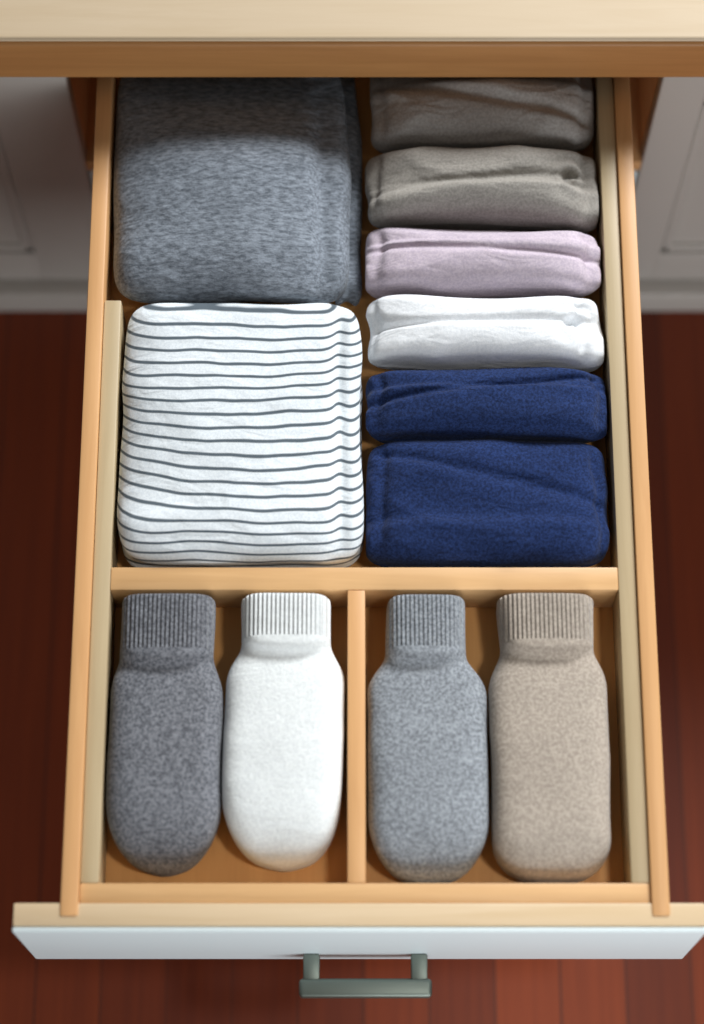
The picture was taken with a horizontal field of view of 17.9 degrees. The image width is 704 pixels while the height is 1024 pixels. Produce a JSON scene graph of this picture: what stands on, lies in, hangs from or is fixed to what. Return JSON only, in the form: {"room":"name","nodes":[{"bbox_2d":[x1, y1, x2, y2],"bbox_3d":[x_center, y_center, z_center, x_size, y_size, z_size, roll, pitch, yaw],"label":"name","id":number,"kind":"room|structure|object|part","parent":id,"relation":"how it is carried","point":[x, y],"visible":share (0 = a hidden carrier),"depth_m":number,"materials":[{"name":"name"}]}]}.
{"room":"bedroom","nodes":[
{"label":"bedroom","id":0,"kind":"room"},
{"bbox_2d":[0,311,703,1023],"bbox_3d":[0.012,0.077,2.734,4.400,0.030,4.200,0,70,0],"label":"floor","id":1,"kind":"structure","parent":0,"point":[42,353],"depth_m":2.64,"materials":[{"name":"brown wood"}]},
{"bbox_2d":[0,0,703,310],"bbox_3d":[0.012,-0.882,2.731,1.932,0.630,1.108,0,70,0],"label":"dresser","id":2,"kind":"object","parent":1,"relation":"on","point":[53,53],"visible":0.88,"depth_m":2.29,"materials":[{"name":"white wood"}]},
{"bbox_3d":[-0.619,-0.385,2.560,0.638,0.500,0.021,0,70,0],"label":"door panel","id":3,"kind":"part","parent":2,"relation":"part of","materials":[{"name":"grey paint"}]},
{"bbox_2d":[12,77,703,997],"bbox_3d":[0.007,-0.062,2.282,0.636,0.166,1.088,0,70,0],"label":"drawer","id":4,"kind":"object","parent":2,"relation":"attached to","point":[346,904],"visible":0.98,"depth_m":2.14,"materials":[{"name":"brown wood"}]},
{"bbox_2d":[106,593,223,876],"bbox_3d":[-0.177,0.209,2.121,0.110,0.073,0.267,0,70,0],"label":"socks","id":5,"kind":"object","parent":4,"relation":"in","point":[165,757],"visible":0.98,"depth_m":2.09,"materials":[{"name":"grey fabric"}]},
{"bbox_2d":[113,77,361,305],"bbox_3d":[-0.118,-0.350,2.319,0.258,0.083,0.291,0,70,0],"label":"sweater","id":6,"kind":"object","parent":4,"relation":"in","point":[227,189],"visible":0.88,"depth_m":2.28,"materials":[{"name":"grey fabric"}]},
{"bbox_2d":[117,303,363,566],"bbox_3d":[-0.109,-0.076,2.223,0.242,0.076,0.280,0,70,0],"label":"striped shirt","id":7,"kind":"object","parent":4,"relation":"in","point":[241,444],"visible":0.95,"depth_m":2.19,"materials":[{"name":"white fabric"}]},
{"bbox_2d":[222,593,345,871],"bbox_3d":[-0.065,0.206,2.121,0.122,0.075,0.264,0,70,0],"label":"socks","id":8,"kind":"object","parent":4,"relation":"in","point":[284,732],"visible":1,"depth_m":2.09,"materials":[{"name":"white fabric"}]},
{"bbox_3d":[0.013,0.448,2.152,0.128,0.014,0.042,0,70,0],"label":"handle","id":9,"kind":"part","parent":4,"relation":"part of","materials":[{"name":"silver metal"}]},
{"bbox_2d":[367,594,488,882],"bbox_3d":[0.072,0.214,2.120,0.114,0.071,0.277,0,70,0],"label":"socks","id":10,"kind":"object","parent":4,"relation":"in","point":[428,811],"visible":0.98,"depth_m":2.09,"materials":[{"name":"grey fabric"}]},
{"bbox_2d":[365,145,598,232],"bbox_3d":[0.134,-0.336,2.314,0.241,0.082,0.090,0,70,0],"label":"t-shirt","id":11,"kind":"object","parent":4,"relation":"in","point":[508,187],"visible":0.95,"depth_m":2.29,"materials":[{"name":"grey fabric"}]},
{"bbox_2d":[370,77,593,152],"bbox_3d":[0.136,-0.431,2.350,0.235,0.080,0.114,0,70,0],"label":"t-shirt","id":12,"kind":"object","parent":4,"relation":"in","point":[408,112],"visible":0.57,"depth_m":2.31,"materials":[{"name":"fabric"}]},
{"bbox_2d":[365,227,600,298],"bbox_3d":[0.134,-0.256,2.288,0.240,0.077,0.075,0,70,0],"label":"t-shirt","id":13,"kind":"object","parent":4,"relation":"in","point":[481,264],"visible":0.91,"depth_m":2.26,"materials":[{"name":"purple fabric"}]},
{"bbox_2d":[366,294,603,372],"bbox_3d":[0.134,-0.181,2.259,0.241,0.080,0.081,0,70,0],"label":"t-shirt","id":14,"kind":"object","parent":4,"relation":"in","point":[408,332],"visible":0.88,"depth_m":2.23,"materials":[{"name":"white fabric"}]},
{"bbox_2d":[366,367,606,443],"bbox_3d":[0.134,-0.106,2.232,0.240,0.077,0.076,0,70,0],"label":"t-shirt","id":15,"kind":"object","parent":4,"relation":"in","point":[534,404],"visible":0.89,"depth_m":2.20,"materials":[{"name":"blue fabric"}]},
{"bbox_2d":[366,439,609,566],"bbox_3d":[0.133,-0.006,2.198,0.239,0.074,0.132,0,70,0],"label":"t-shirt","id":16,"kind":"object","parent":4,"relation":"in","point":[475,502],"visible":0.94,"depth_m":2.17,"materials":[{"name":"blue fabric"}]},
{"bbox_2d":[488,593,610,882],"bbox_3d":[0.187,0.213,2.118,0.113,0.075,0.277,0,70,0],"label":"socks","id":17,"kind":"object","parent":4,"relation":"in","point":[548,709],"visible":0.98,"depth_m":2.09,"materials":[{"name":"beige fabric"}]},
{"bbox_3d":[0.644,-0.385,2.560,0.636,0.500,0.021,0,70,0],"label":"door panel","id":18,"kind":"part","parent":2,"relation":"part of","materials":[{"name":"grey paint"}]}
]}

